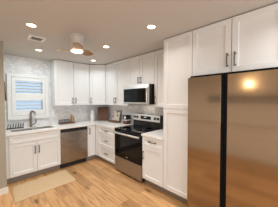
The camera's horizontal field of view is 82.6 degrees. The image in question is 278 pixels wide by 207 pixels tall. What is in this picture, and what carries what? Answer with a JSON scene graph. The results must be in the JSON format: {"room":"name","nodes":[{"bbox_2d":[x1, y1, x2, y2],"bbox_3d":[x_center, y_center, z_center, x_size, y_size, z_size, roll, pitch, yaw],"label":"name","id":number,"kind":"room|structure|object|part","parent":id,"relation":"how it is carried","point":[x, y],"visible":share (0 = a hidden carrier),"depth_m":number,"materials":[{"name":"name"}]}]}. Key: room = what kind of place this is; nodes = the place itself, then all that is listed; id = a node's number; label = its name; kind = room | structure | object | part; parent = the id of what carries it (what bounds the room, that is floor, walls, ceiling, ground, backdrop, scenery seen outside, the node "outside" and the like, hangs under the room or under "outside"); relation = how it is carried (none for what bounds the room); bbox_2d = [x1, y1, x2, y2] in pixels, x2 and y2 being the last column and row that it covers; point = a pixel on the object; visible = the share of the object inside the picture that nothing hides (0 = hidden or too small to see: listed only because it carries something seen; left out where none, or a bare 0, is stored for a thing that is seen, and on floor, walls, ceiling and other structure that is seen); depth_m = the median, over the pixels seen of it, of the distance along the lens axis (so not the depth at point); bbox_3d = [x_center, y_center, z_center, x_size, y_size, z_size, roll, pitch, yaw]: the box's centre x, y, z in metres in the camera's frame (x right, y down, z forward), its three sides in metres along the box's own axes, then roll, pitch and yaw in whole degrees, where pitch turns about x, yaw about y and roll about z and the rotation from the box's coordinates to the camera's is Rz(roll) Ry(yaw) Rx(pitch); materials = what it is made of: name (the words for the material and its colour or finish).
{"room":"kitchen","nodes":[
{"label":"kitchen","id":0,"kind":"room"},
{"bbox_2d":[0,41,6,188],"bbox_3d":[-2.940,0.240,2.480,1.208,2.441,1.040,-2,2,-45],"label":"wall","id":1,"kind":"structure","parent":0,"point":[3,169],"depth_m":2.51,"materials":[{"name":"beige paint"}]},
{"bbox_2d":[0,187,7,195],"bbox_3d":[-2.556,1.417,2.151,1.206,0.104,0.014,-2,2,-45],"label":"baseboard","id":2,"kind":"structure","parent":1,"relation":"attached to","point":[3,191],"depth_m":2.53,"materials":[{"name":"white paint"}]},
{"bbox_2d":[4,82,6,100],"bbox_3d":[-2.561,-0.236,2.997,0.077,0.360,0.020,-2,2,-45],"label":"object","id":3,"kind":"structure","parent":1,"relation":"attached to","point":[4,82],"depth_m":3.01,"materials":[{"name":"brown wood"}]},
{"bbox_2d":[3,54,102,128],"bbox_3d":[-1.972,0.190,4.083,2.560,2.441,0.120,-2,2,-45],"label":"wall","id":4,"kind":"structure","parent":0,"point":[13,64],"depth_m":3.69,"materials":[{"name":"tile"}]},
{"bbox_2d":[15,80,42,115],"bbox_3d":[-2.510,-0.143,3.585,0.590,0.820,0.040,-2,2,-45],"label":"window","id":5,"kind":"structure","parent":4,"relation":"in","point":[17,103],"depth_m":3.58,"materials":[{"name":"blue glass"}]},
{"bbox_2d":[6,73,48,120],"bbox_3d":[-2.429,-0.141,3.502,0.758,0.970,0.063,-2,2,-45],"label":"window shutter","id":6,"kind":"object","parent":5,"relation":"attached to","point":[12,96],"visible":1,"depth_m":3.45,"materials":[{"name":"white paint"}]},
{"bbox_3d":[-2.429,-0.153,3.502,0.612,0.815,0.030,-2,2,-45],"label":"shutter panel","id":7,"kind":"part","parent":6,"relation":"part of","materials":[{"name":"white paint"}]},
{"bbox_2d":[50,59,89,105],"bbox_3d":[-1.704,-0.489,3.988,0.854,1.062,0.345,-2,2,-45],"label":"upper cabinet","id":8,"kind":"object","parent":4,"relation":"attached to","point":[69,80],"visible":1,"depth_m":3.83,"materials":[{"name":"white paint"}]},
{"bbox_3d":[-1.770,-0.481,3.755,0.426,1.056,0.021,-2,2,-45],"label":"door","id":9,"kind":"part","parent":8,"relation":"part of","materials":[{"name":"white paint"}]},
{"bbox_3d":[-1.466,-0.490,4.056,0.411,1.056,0.021,-2,2,-45],"label":"door","id":10,"kind":"part","parent":8,"relation":"part of","materials":[{"name":"white paint"}]},
{"bbox_2d":[89,65,105,104],"bbox_3d":[-1.097,-0.503,4.408,0.608,1.062,0.602,-2,2,-45],"label":"upper cabinet","id":11,"kind":"object","parent":4,"relation":"attached to","point":[97,73],"visible":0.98,"depth_m":4.20,"materials":[{"name":"white paint"}]},
{"bbox_2d":[0,158,186,206],"bbox_3d":[0.164,1.536,1.084,3.800,0.080,7.400,-2,2,-45],"label":"floor","id":12,"kind":"structure","parent":0,"point":[98,183],"depth_m":2.58,"materials":[{"name":"brown wood"}]},
{"bbox_2d":[6,130,60,183],"bbox_3d":[-2.209,0.997,3.293,0.900,0.874,0.680,-2,2,-45],"label":"base cabinet","id":13,"kind":"object","parent":12,"relation":"on","point":[32,154],"visible":0.94,"depth_m":3.04,"materials":[{"name":"white paint"}]},
{"bbox_3d":[-2.149,1.029,2.949,0.415,0.588,0.021,-2,2,-45],"label":"door","id":14,"kind":"part","parent":13,"relation":"part of","materials":[{"name":"white paint"}]},
{"bbox_3d":[-1.994,0.649,3.092,0.854,0.152,0.021,-2,2,-45],"label":"false drawer","id":15,"kind":"part","parent":13,"relation":"part of","materials":[{"name":"white paint"}]},
{"bbox_3d":[-1.842,1.020,3.252,0.430,0.588,0.021,-2,2,-45],"label":"door","id":16,"kind":"part","parent":13,"relation":"part of","materials":[{"name":"white paint"}]},
{"bbox_2d":[13,170,75,202],"bbox_3d":[-1.702,1.440,2.857,0.935,0.012,0.611,-2,2,-45],"label":"floor mat","id":17,"kind":"object","parent":12,"relation":"on","point":[32,188],"visible":1,"depth_m":2.77,"materials":[{"name":"beige fabric"}]},
{"bbox_2d":[60,126,87,168],"bbox_3d":[-1.675,0.981,3.830,0.606,0.873,0.629,-2,2,-45],"label":"dishwasher","id":18,"kind":"object","parent":12,"relation":"on","point":[74,148],"visible":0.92,"depth_m":3.59,"materials":[{"name":"silver metal"}]},
{"bbox_2d":[86,125,101,160],"bbox_3d":[-1.115,0.965,4.303,0.846,0.874,0.784,-2,2,-45],"label":"base cabinet","id":19,"kind":"object","parent":12,"relation":"on","point":[92,131],"visible":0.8,"depth_m":3.92,"materials":[{"name":"white paint"}]},
{"bbox_2d":[5,120,132,136],"bbox_3d":[-1.419,0.531,3.511,2.374,0.037,1.484,-2,2,-45],"label":"countertop","id":20,"kind":"structure","parent":19,"relation":"on","point":[106,124],"depth_m":3.57,"materials":[{"name":"white stone"}]},
{"bbox_2d":[6,123,23,129],"bbox_3d":[-2.571,0.466,3.288,0.292,0.109,0.081,-2,2,-45],"label":"dish rack","id":21,"kind":"object","parent":20,"relation":"on","point":[13,123],"visible":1,"depth_m":3.27,"materials":[{"name":"black plastic"}]},
{"bbox_2d":[10,126,51,131],"bbox_3d":[-2.212,0.637,3.309,0.734,0.215,0.324,-2,2,-45],"label":"sink","id":22,"kind":"object","parent":20,"relation":"in","point":[25,129],"visible":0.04,"depth_m":3.37,"materials":[{"name":"silver metal"}]},
{"bbox_3d":[-2.347,0.641,3.176,0.355,0.215,0.324,-2,2,-45],"label":"bowl","id":23,"kind":"part","parent":22,"relation":"part of","materials":[{"name":"silver metal"}]},
{"bbox_3d":[-2.078,0.633,3.442,0.355,0.215,0.324,-2,2,-45],"label":"bowl","id":24,"kind":"part","parent":22,"relation":"part of","materials":[{"name":"silver metal"}]},
{"bbox_2d":[30,111,36,126],"bbox_3d":[-2.330,0.334,3.473,0.141,0.362,0.081,-1,2,-22],"label":"kitchen faucet","id":25,"kind":"object","parent":20,"relation":"on","point":[34,112],"visible":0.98,"depth_m":3.46,"materials":[{"name":"silver metal"}]},
{"bbox_3d":[-2.329,0.297,3.466,0.128,0.288,0.043,0,2,0],"label":"spout","id":26,"kind":"part","parent":25,"relation":"part of","materials":[{"name":"silver metal"}]},
{"bbox_2d":[58,119,75,124],"bbox_3d":[-1.794,0.447,3.947,0.360,0.106,0.159,-2,2,-45],"label":"plate rack","id":27,"kind":"object","parent":20,"relation":"on","point":[62,122],"visible":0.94,"depth_m":3.89,"materials":[{"name":"brown wood"}]},
{"bbox_2d":[90,110,94,120],"bbox_3d":[-1.302,0.336,4.413,0.116,0.298,0.116,-2,2,-45],"label":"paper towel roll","id":28,"kind":"object","parent":20,"relation":"on","point":[92,116],"visible":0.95,"depth_m":4.37,"materials":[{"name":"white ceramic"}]},
{"bbox_2d":[90,114,94,120],"bbox_3d":[-1.302,0.386,4.414,0.116,0.197,0.116,-2,2,-45],"label":"jar","id":29,"kind":"object","parent":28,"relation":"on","point":[92,117],"depth_m":4.37,"materials":[{"name":"white ceramic"}]},
{"bbox_2d":[97,107,108,120],"bbox_3d":[-1.024,0.292,4.501,0.300,0.375,0.095,0,2,0],"label":"cutting board","id":30,"kind":"object","parent":20,"relation":"on","point":[102,111],"visible":0.95,"depth_m":4.49,"materials":[{"name":"brown wood"}]},
{"bbox_2d":[108,120,120,122],"bbox_3d":[-0.656,0.476,4.191,0.200,0.028,0.510,-2,2,-45],"label":"serving tray","id":31,"kind":"object","parent":20,"relation":"on","point":[112,121],"visible":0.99,"depth_m":4.19,"materials":[{"name":"brown wood"}]},
{"bbox_2d":[112,110,121,120],"bbox_3d":[-0.607,0.324,4.295,0.079,0.265,0.335,-2,2,-45],"label":"framed print","id":32,"kind":"object","parent":31,"relation":"on","point":[116,114],"visible":1,"depth_m":4.29,"materials":[{"name":"white paper"}]},
{"bbox_2d":[123,119,130,123],"bbox_3d":[-0.302,0.445,3.900,0.151,0.105,0.136,-2,2,-45],"label":"canister","id":33,"kind":"object","parent":20,"relation":"on","point":[129,120],"visible":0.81,"depth_m":3.85,"materials":[{"name":"brown wood"}]},
{"bbox_2d":[123,115,130,119],"bbox_3d":[-0.303,0.337,3.896,0.146,0.109,0.130,-2,2,-45],"label":"canister","id":34,"kind":"object","parent":33,"relation":"on","point":[125,117],"visible":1,"depth_m":3.84,"materials":[{"name":"black plastic"}]},
{"bbox_3d":[-1.176,0.919,3.909,0.200,0.746,0.021,-2,2,-45],"label":"door","id":35,"kind":"part","parent":19,"relation":"part of","materials":[{"name":"white paint"}]},
{"bbox_3d":[-1.034,0.919,3.931,0.017,0.746,0.142,-2,2,-45],"label":"filler panel","id":36,"kind":"part","parent":19,"relation":"part of","materials":[{"name":"white paint"}]},
{"bbox_2d":[98,126,114,166],"bbox_3d":[-0.537,0.977,3.837,0.680,0.874,0.688,-2,2,-45],"label":"base cabinet","id":37,"kind":"object","parent":12,"relation":"on","point":[106,135],"visible":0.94,"depth_m":3.62,"materials":[{"name":"white paint"}]},
{"bbox_3d":[-0.742,0.633,3.624,0.021,0.158,0.681,-2,2,-45],"label":"drawer","id":38,"kind":"part","parent":37,"relation":"part of","materials":[{"name":"white paint"}]},
{"bbox_3d":[-0.741,1.155,3.639,0.021,0.290,0.681,-2,2,-45],"label":"drawer","id":39,"kind":"part","parent":37,"relation":"part of","materials":[{"name":"white paint"}]},
{"bbox_3d":[-0.742,0.861,3.631,0.021,0.290,0.681,-2,2,-45],"label":"drawer","id":40,"kind":"part","parent":37,"relation":"part of","materials":[{"name":"white paint"}]},
{"bbox_2d":[113,113,162,181],"bbox_3d":[-0.038,0.835,3.279,0.710,1.189,0.791,-2,2,-45],"label":"electric range","id":41,"kind":"object","parent":12,"relation":"on","point":[128,139],"visible":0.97,"depth_m":3.13,"materials":[{"name":"black metal"}]},
{"bbox_3d":[-0.266,0.600,3.047,0.070,0.038,0.755,-2,2,-45],"label":"oven handle","id":42,"kind":"part","parent":41,"relation":"part of","materials":[{"name":"silver metal"}]},
{"bbox_3d":[-0.224,0.820,3.094,0.044,0.563,0.787,-2,2,-45],"label":"oven door","id":43,"kind":"part","parent":41,"relation":"part of","materials":[{"name":"black glass"}]},
{"bbox_3d":[-0.223,1.248,3.107,0.042,0.284,0.787,-2,2,-45],"label":"storage drawer","id":44,"kind":"part","parent":41,"relation":"part of","materials":[{"name":"metal"}]},
{"bbox_2d":[115,125,162,133],"bbox_3d":[-0.015,0.517,3.292,0.644,0.018,0.791,-2,2,-45],"label":"cooktop","id":45,"kind":"object","parent":41,"relation":"in","point":[132,129],"depth_m":3.23,"materials":[{"name":"black glass"}]},
{"bbox_3d":[0.151,0.309,3.451,0.017,0.141,0.767,-2,2,-45],"label":"control panel","id":46,"kind":"part","parent":41,"relation":"part of","materials":[{"name":"silver metal"}]},
{"bbox_2d":[142,136,165,192],"bbox_3d":[0.429,1.004,2.860,0.680,0.874,0.458,-2,2,-45],"label":"base cabinet","id":47,"kind":"object","parent":12,"relation":"on","point":[152,149],"visible":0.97,"depth_m":2.65,"materials":[{"name":"white paint"}]},
{"bbox_2d":[141,129,162,139],"bbox_3d":[0.436,0.546,2.854,0.660,0.037,0.460,-2,2,-45],"label":"countertop","id":48,"kind":"structure","parent":47,"relation":"on","point":[157,134],"depth_m":2.72,"materials":[{"name":"white stone"}]},
{"bbox_3d":[0.224,0.660,2.647,0.021,0.158,0.451,-2,2,-45],"label":"drawer","id":49,"kind":"part","parent":47,"relation":"part of","materials":[{"name":"white paint"}]},
{"bbox_3d":[0.225,1.034,2.658,0.021,0.584,0.451,-2,2,-45],"label":"door","id":50,"kind":"part","parent":47,"relation":"part of","materials":[{"name":"white paint"}]},
{"bbox_2d":[163,31,192,203],"bbox_3d":[0.755,0.235,2.505,0.680,2.432,0.471,-2,2,-45],"label":"pantry cabinet","id":51,"kind":"object","parent":12,"relation":"on","point":[178,50],"visible":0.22,"depth_m":2.31,"materials":[{"name":"white paint"}]},
{"bbox_3d":[0.552,0.709,2.317,0.021,1.253,0.464,-2,2,-45],"label":"door","id":52,"kind":"part","parent":51,"relation":"part of","materials":[{"name":"white paint"}]},
{"bbox_3d":[0.549,-0.446,2.283,0.021,1.048,0.464,-2,2,-45],"label":"door","id":53,"kind":"part","parent":51,"relation":"part of","materials":[{"name":"white paint"}]},
{"bbox_2d":[187,67,277,206],"bbox_3d":[1.204,0.556,1.970,0.731,1.812,0.908,-2,2,-45],"label":"refrigerator","id":54,"kind":"object","parent":12,"relation":"on","point":[232,160],"visible":1,"depth_m":1.66,"materials":[{"name":"silver metal"}]},
{"bbox_3d":[0.789,0.537,1.921,0.075,1.713,0.393,-2,2,-45],"label":"door","id":55,"kind":"part","parent":54,"relation":"part of","materials":[{"name":"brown metal"}]},
{"bbox_3d":[0.938,0.538,1.770,0.067,1.710,0.028,-2,2,-45],"label":"recessed handle","id":56,"kind":"part","parent":54,"relation":"part of","materials":[{"name":"black plastic"}]},
{"bbox_3d":[0.962,0.539,1.746,0.067,1.710,0.028,-2,2,-45],"label":"recessed handle","id":57,"kind":"part","parent":54,"relation":"part of","materials":[{"name":"black plastic"}]},
{"bbox_3d":[1.131,0.547,1.576,0.075,1.713,0.451,-2,2,-45],"label":"door","id":58,"kind":"part","parent":54,"relation":"part of","materials":[{"name":"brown metal"}]},
{"bbox_2d":[0,0,277,64],"bbox_3d":[0.158,-0.995,1.008,3.800,0.100,7.400,-2,2,-45],"label":"ceiling","id":59,"kind":"structure","parent":0,"point":[120,25],"depth_m":1.89,"materials":[{"name":"paint"}]},
{"bbox_2d":[25,22,37,27],"bbox_3d":[-1.328,-0.966,1.952,0.132,0.006,0.132,-2,2,-45],"label":"recessed light","id":60,"kind":"object","parent":59,"relation":"in","point":[33,25],"visible":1,"depth_m":1.94,"materials":[{"name":"white ceramic"}]},
{"bbox_2d":[26,34,46,42],"bbox_3d":[-1.542,-0.975,2.380,0.220,0.012,0.220,-2,2,-45],"label":"ceiling vent","id":61,"kind":"object","parent":59,"relation":"in","point":[30,37],"visible":1,"depth_m":2.37,"materials":[{"name":"white metal"}]},
{"bbox_2d":[57,33,92,55],"bbox_3d":[-0.858,-0.859,2.315,0.497,0.242,0.514,-2,2,-45],"label":"ceiling fan","id":62,"kind":"object","parent":59,"relation":"attached to","point":[76,39],"visible":1,"depth_m":2.24,"materials":[{"name":"white metal"}]},
{"bbox_3d":[-0.828,-0.778,2.143,0.141,0.056,0.224,-2,2,-45],"label":"blade","id":63,"kind":"part","parent":62,"relation":"part of","materials":[{"name":"brown wood"}]},
{"bbox_3d":[-0.808,-0.787,2.459,0.227,0.056,0.135,-2,2,-45],"label":"blade","id":64,"kind":"part","parent":62,"relation":"part of","materials":[{"name":"brown wood"}]},
{"bbox_2d":[146,24,155,28],"bbox_3d":[0.155,-0.971,2.006,0.132,0.006,0.132,-2,2,-45],"label":"recessed light","id":65,"kind":"object","parent":59,"relation":"in","point":[150,26],"visible":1,"depth_m":1.99,"materials":[{"name":"beige"}]},
{"bbox_3d":[1.483,0.234,2.353,0.120,2.441,7.200,-2,2,-45],"label":"wall","id":66,"kind":"structure","parent":0,"visible":0},
{"bbox_2d":[106,59,137,105],"bbox_3d":[-0.473,-0.491,3.963,0.345,1.062,0.905,-2,2,-45],"label":"upper cabinet","id":67,"kind":"object","parent":66,"relation":"attached to","point":[116,72],"visible":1,"depth_m":3.85,"materials":[{"name":"white paint"}]},
{"bbox_3d":[-0.722,-0.492,4.045,0.021,1.056,0.429,-2,2,-45],"label":"door","id":68,"kind":"part","parent":67,"relation":"part of","materials":[{"name":"white paint"}]},
{"bbox_3d":[-0.403,-0.483,3.723,0.021,1.056,0.460,-2,2,-45],"label":"door","id":69,"kind":"part","parent":67,"relation":"part of","materials":[{"name":"white paint"}]},
{"bbox_2d":[103,104,163,122],"bbox_3d":[-0.129,0.249,3.893,0.008,0.496,2.744,-2,2,-45],"label":"backsplash","id":70,"kind":"structure","parent":66,"relation":"attached to","point":[140,108],"depth_m":3.90,"materials":[{"name":"tile"}]},
{"bbox_2d":[128,51,153,85],"bbox_3d":[0.114,-0.695,3.364,0.345,0.620,0.762,-2,2,-45],"label":"upper cabinet","id":71,"kind":"object","parent":66,"relation":"attached to","point":[141,67],"visible":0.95,"depth_m":3.23,"materials":[{"name":"white paint"}]},
{"bbox_3d":[-0.106,-0.695,3.415,0.021,0.614,0.373,-2,2,-45],"label":"door","id":72,"kind":"part","parent":71,"relation":"part of","materials":[{"name":"white paint"}]},
{"bbox_2d":[123,84,153,104],"bbox_3d":[0.058,-0.183,3.346,0.472,0.396,0.736,-2,2,-45],"label":"microwave","id":73,"kind":"object","parent":71,"relation":"attached to","point":[141,93],"visible":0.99,"depth_m":3.11,"materials":[{"name":"silver metal"}]},
{"bbox_3d":[-0.076,-0.146,3.215,0.030,0.314,0.736,-2,2,-45],"label":"door","id":74,"kind":"part","parent":73,"relation":"part of","materials":[{"name":"black glass"}]},
{"bbox_3d":[0.163,-0.688,3.144,0.021,0.614,0.373,-2,2,-45],"label":"door","id":75,"kind":"part","parent":71,"relation":"part of","materials":[{"name":"white paint"}]},
{"bbox_2d":[154,49,163,106],"bbox_3d":[0.545,-0.463,2.935,0.345,1.062,0.461,-2,2,-45],"label":"upper cabinet","id":76,"kind":"object","parent":66,"relation":"attached to","point":[159,54],"visible":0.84,"depth_m":2.94,"materials":[{"name":"white paint"}]},
{"bbox_2d":[192,3,277,75],"bbox_3d":[1.247,-0.661,1.979,0.680,0.612,0.932,-2,2,-45],"label":"upper cabinet","id":77,"kind":"object","parent":66,"relation":"attached to","point":[247,41],"visible":0.98,"depth_m":1.72,"materials":[{"name":"white paint"}]},
{"bbox_3d":[0.878,-0.658,1.943,0.021,0.606,0.458,-2,2,-45],"label":"door","id":78,"kind":"part","parent":77,"relation":"part of","materials":[{"name":"white paint"}]},
{"bbox_3d":[1.207,-0.649,1.611,0.021,0.606,0.458,-2,2,-45],"label":"door","id":79,"kind":"part","parent":77,"relation":"part of","materials":[{"name":"white paint"}]}
]}

